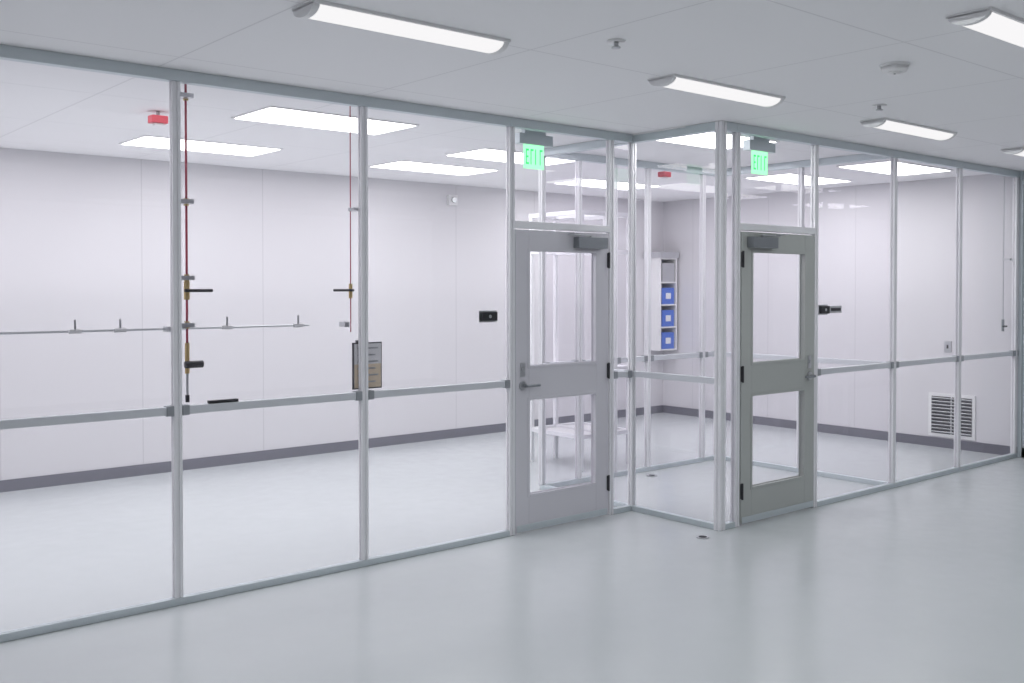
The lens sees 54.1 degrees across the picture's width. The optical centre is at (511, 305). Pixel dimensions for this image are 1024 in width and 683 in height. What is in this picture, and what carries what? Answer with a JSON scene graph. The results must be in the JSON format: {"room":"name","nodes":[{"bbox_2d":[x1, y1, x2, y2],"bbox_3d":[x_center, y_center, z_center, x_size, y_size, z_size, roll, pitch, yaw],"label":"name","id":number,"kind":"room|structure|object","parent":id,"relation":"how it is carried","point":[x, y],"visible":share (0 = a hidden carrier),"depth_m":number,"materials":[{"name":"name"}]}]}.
{"room":"cleanroom facility corridor","nodes":[
{"label":"cleanroom facility corridor","id":0,"kind":"room"},
{"bbox_2d":[0,148,662,479],"bbox_3d":[-3.831,0.116,8.968,15.720,2.900,0.200,-1,1,-40],"label":"wall","id":1,"kind":"structure","parent":0,"point":[85,239],"depth_m":9.93,"materials":[{"name":"white paint"}]},
{"bbox_2d":[447,194,457,205],"bbox_3d":[-0.674,-1.200,11.436,0.120,0.120,0.070,-1,1,-40],"label":"sensor","id":2,"kind":"object","parent":1,"relation":"attached to","point":[452,200],"visible":1,"depth_m":11.41,"materials":[{"name":"white paint"}]},
{"bbox_2d":[0,405,1023,492],"bbox_3d":[0.423,1.611,3.805,15.520,0.100,13.220,-1,1,-40],"label":"baseboard","id":3,"kind":"structure","parent":1,"relation":"attached to","point":[213,461],"depth_m":10.54,"materials":[{"name":"grey plastic"}]},
{"bbox_2d":[643,252,678,350],"bbox_3d":[2.015,-0.059,13.558,0.380,1.320,0.308,-1,1,-40],"label":"dispenser","id":4,"kind":"object","parent":1,"relation":"attached to","point":[663,264],"visible":0.84,"depth_m":13.45,"materials":[{"name":"white paint"}]},
{"bbox_2d":[0,412,1023,682],"bbox_3d":[0.435,1.708,3.948,15.720,0.100,13.420,-1,1,-40],"label":"floor","id":5,"kind":"structure","parent":0,"point":[921,581],"depth_m":6.08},
{"bbox_2d":[529,210,627,471],"bbox_3d":[0.668,0.324,9.868,0.690,2.450,0.740,-1,1,-40],"label":"rack","id":6,"kind":"object","parent":5,"relation":"on","point":[567,430],"visible":0.4,"depth_m":9.90,"materials":[{"name":"silver metal"}]},
{"bbox_2d":[647,474,708,538],"bbox_3d":[1.299,1.579,8.060,0.090,0.008,2.350,0,1,-1],"label":"floor drain","id":7,"kind":"object","parent":5,"relation":"on","point":[649,475],"visible":1,"depth_m":6.94,"materials":[{"name":"silver metal"}]},
{"bbox_2d":[0,0,1023,201],"bbox_3d":[0.435,-1.292,3.893,15.720,0.100,13.420,-1,1,-40],"label":"ceiling","id":8,"kind":"structure","parent":0,"point":[558,65],"depth_m":5.63,"materials":[{"name":"white paint"}]},
{"bbox_2d":[148,111,167,126],"bbox_3d":[-2.360,-1.245,6.691,0.110,0.095,0.080,-1,1,-40],"label":"fire alarm strobe","id":9,"kind":"object","parent":8,"relation":"attached to","point":[155,120],"visible":1,"depth_m":6.67,"materials":[{"name":"red plastic"}]},
{"bbox_2d":[119,135,282,155],"bbox_3d":[-2.567,-1.317,8.321,1.170,0.012,0.580,-1,1,-40],"label":"ceiling light panel","id":10,"kind":"object","parent":8,"relation":"attached to","point":[145,140],"visible":1,"depth_m":8.27,"materials":[{"name":"white paint"}]},
{"bbox_2d":[231,106,418,134],"bbox_3d":[-1.302,-1.294,7.073,1.170,0.012,0.580,-1,1,-40],"label":"ceiling light panel","id":11,"kind":"object","parent":8,"relation":"attached to","point":[269,114],"visible":1,"depth_m":6.98,"materials":[{"name":"white paint"}]},
{"bbox_2d":[292,0,510,54],"bbox_3d":[-0.466,-1.225,4.481,1.040,0.054,0.194,-1,1,-40],"label":"ceiling light","id":12,"kind":"object","parent":8,"relation":"attached to","point":[320,10],"visible":1,"depth_m":4.38,"materials":[{"name":"white paint"}]},
{"bbox_2d":[368,160,498,174],"bbox_3d":[-0.757,-1.345,9.851,1.170,0.012,0.580,-1,1,-40],"label":"ceiling light panel","id":13,"kind":"object","parent":8,"relation":"attached to","point":[401,164],"visible":1,"depth_m":9.78,"materials":[{"name":"white paint"}]},
{"bbox_2d":[444,148,573,164],"bbox_3d":[0.033,-1.330,9.025,1.170,0.012,0.580,-1,1,-40],"label":"ceiling light panel","id":14,"kind":"object","parent":8,"relation":"attached to","point":[491,154],"visible":0.59,"depth_m":8.84,"materials":[{"name":"white paint"}]},
{"bbox_2d":[515,129,552,169],"bbox_3d":[0.157,-1.146,7.262,0.320,0.315,0.060,-1,1,-40],"label":"exit sign","id":15,"kind":"object","parent":8,"relation":"attached to","point":[533,142],"visible":0.94,"depth_m":7.24,"materials":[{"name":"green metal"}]},
{"bbox_2d":[554,178,661,189],"bbox_3d":[1.092,-1.373,11.412,1.170,0.012,0.580,-1,1,-40],"label":"ceiling light panel","id":16,"kind":"object","parent":8,"relation":"attached to","point":[598,183],"visible":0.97,"depth_m":11.34,"materials":[{"name":"white paint"}]},
{"bbox_2d":[607,38,625,48],"bbox_3d":[0.494,-1.240,4.769,0.090,0.036,0.090,-1,1,-40],"label":"sprinkler","id":17,"kind":"object","parent":8,"relation":"attached to","point":[616,41],"visible":1,"depth_m":4.76,"materials":[{"name":"white paint"}]},
{"bbox_2d":[658,171,670,178],"bbox_3d":[1.511,-1.305,9.948,0.110,0.095,0.080,-1,1,-40],"label":"fire alarm strobe","id":18,"kind":"object","parent":8,"relation":"attached to","point":[664,175],"visible":0.88,"depth_m":9.92,"materials":[{"name":"red plastic"}]},
{"bbox_2d":[631,126,779,148],"bbox_3d":[1.513,-1.309,7.894,1.170,0.012,0.580,-1,1,-40],"label":"ceiling light panel","id":19,"kind":"object","parent":8,"relation":"attached to","point":[707,140],"visible":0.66,"depth_m":7.88,"materials":[{"name":"white paint"}]},
{"bbox_2d":[647,73,785,107],"bbox_3d":[1.222,-1.252,5.907,1.040,0.054,0.194,-1,1,-40],"label":"ceiling light","id":20,"kind":"object","parent":8,"relation":"attached to","point":[673,81],"visible":1,"depth_m":5.80,"materials":[{"name":"white paint"}]},
{"bbox_2d":[743,136,774,174],"bbox_3d":[1.875,-1.152,7.600,0.320,0.315,0.060,-1,1,-40],"label":"exit sign","id":21,"kind":"object","parent":8,"relation":"hanging from","point":[759,147],"visible":0.95,"depth_m":7.57,"materials":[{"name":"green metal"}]},
{"bbox_2d":[744,173,851,184],"bbox_3d":[3.112,-1.364,10.881,1.170,0.012,0.580,-1,1,-40],"label":"ceiling light panel","id":22,"kind":"object","parent":8,"relation":"attached to","point":[792,178],"visible":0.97,"depth_m":10.81,"materials":[{"name":"white paint"}]},
{"bbox_2d":[872,104,886,110],"bbox_3d":[2.360,-1.270,6.450,0.090,0.036,0.090,-1,1,-40],"label":"sprinkler","id":23,"kind":"object","parent":8,"relation":"attached to","point":[878,106],"visible":1,"depth_m":6.44,"materials":[{"name":"white paint"}]},
{"bbox_2d":[836,161,952,175],"bbox_3d":[3.772,-1.345,9.868,1.170,0.012,0.580,-1,1,-40],"label":"ceiling light panel","id":24,"kind":"object","parent":8,"relation":"attached to","point":[904,168],"visible":0.8,"depth_m":9.81,"materials":[{"name":"white paint"}]},
{"bbox_2d":[880,61,909,74],"bbox_3d":[2.013,-1.242,5.280,0.150,0.050,0.150,-1,1,-40],"label":"smoke detector","id":25,"kind":"object","parent":8,"relation":"attached to","point":[898,67],"visible":1,"depth_m":5.24,"materials":[{"name":"white paint"}]},
{"bbox_2d":[860,117,956,140],"bbox_3d":[2.910,-1.278,7.333,1.040,0.054,0.194,-1,1,-40],"label":"ceiling light","id":26,"kind":"object","parent":8,"relation":"attached to","point":[889,124],"visible":1,"depth_m":7.22,"materials":[{"name":"white paint"}]},
{"bbox_2d":[946,6,1023,47],"bbox_3d":[2.332,-1.227,4.593,1.040,0.054,0.194,-1,1,-40],"label":"ceiling light","id":27,"kind":"object","parent":8,"relation":"attached to","point":[991,21],"visible":1,"depth_m":4.32,"materials":[{"name":"white paint"}]},
{"bbox_2d":[1001,146,1023,156],"bbox_3d":[4.598,-1.304,8.759,1.040,0.054,0.194,-1,1,-40],"label":"ceiling light","id":28,"kind":"object","parent":8,"relation":"attached to","point":[1019,151],"visible":1,"depth_m":8.43,"materials":[{"name":"white paint"}]},
{"bbox_2d":[0,44,1023,642],"bbox_3d":[-1.533,0.166,6.210,15.566,2.897,2.118,-1,1,-36],"label":"wall","id":29,"kind":"structure","parent":0,"point":[608,140],"depth_m":7.38,"materials":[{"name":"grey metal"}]},
{"bbox_2d":[0,84,357,403],"bbox_3d":[-3.731,-0.333,3.876,7.312,1.816,0.116,-1,1,-40],"label":"pipes","id":30,"kind":"object","parent":29,"relation":"attached to","point":[185,96],"visible":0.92,"depth_m":5.56,"materials":[{"name":"red"}]},
{"bbox_2d":[352,340,381,389],"bbox_3d":[-0.903,0.368,6.266,0.210,0.305,0.020,-1,1,-40],"label":"notice sign","id":31,"kind":"object","parent":29,"relation":"attached to","point":[374,348],"visible":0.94,"depth_m":6.28,"materials":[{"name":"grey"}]},
{"bbox_2d":[479,310,497,321],"bbox_3d":[-0.155,0.075,6.825,0.154,0.080,0.030,-1,1,-40],"label":"reader","id":32,"kind":"object","parent":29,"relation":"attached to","point":[490,315],"visible":1,"depth_m":6.81,"materials":[{"name":"grey plastic"}]},
{"bbox_2d":[515,229,609,532],"bbox_3d":[0.379,0.526,7.274,0.924,2.118,0.177,-1,1,-36],"label":"door","id":33,"kind":"structure","parent":29,"relation":"in","point":[560,505],"depth_m":7.27,"materials":[{"name":"white paint"}]},
{"bbox_2d":[739,231,815,523],"bbox_3d":[2.010,0.521,7.540,0.930,2.118,0.177,-1,1,-44],"label":"door","id":34,"kind":"structure","parent":29,"relation":"in","point":[763,500],"depth_m":7.55,"materials":[{"name":"grey paint"}]},
{"bbox_2d":[818,305,841,314],"bbox_3d":[2.543,0.034,7.992,0.322,0.080,0.030,-1,1,-40],"label":"reader","id":35,"kind":"object","parent":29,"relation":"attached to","point":[822,309],"visible":1,"depth_m":7.95,"materials":[{"name":"grey plastic"}]},
{"bbox_2d":[1001,176,1011,330],"bbox_3d":[5.011,-0.546,10.175,0.080,1.620,0.081,-1,1,-40],"label":"pipe","id":36,"kind":"object","parent":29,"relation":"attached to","point":[1003,258],"visible":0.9,"depth_m":10.19,"materials":[{"name":"silver metal"}]},
{"bbox_2d":[663,174,1019,445],"bbox_3d":[6.427,0.118,8.852,0.200,2.900,13.220,-1,1,-40],"label":"wall","id":37,"kind":"structure","parent":0,"point":[854,221],"depth_m":11.41,"materials":[{"name":"white paint"}]},
{"bbox_2d":[944,341,950,351],"bbox_3d":[4.674,0.443,10.768,0.012,0.120,0.080,-1,1,-40],"label":"light switch","id":38,"kind":"object","parent":37,"relation":"attached to","point":[947,344],"visible":1,"depth_m":10.77,"materials":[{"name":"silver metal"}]},
{"bbox_2d":[928,392,975,440],"bbox_3d":[4.700,1.183,10.738,0.029,0.470,0.510,-1,1,-40],"label":"air vent","id":39,"kind":"object","parent":37,"relation":"in","point":[940,405],"visible":1,"depth_m":10.76,"materials":[{"name":"white metal"}]}
]}

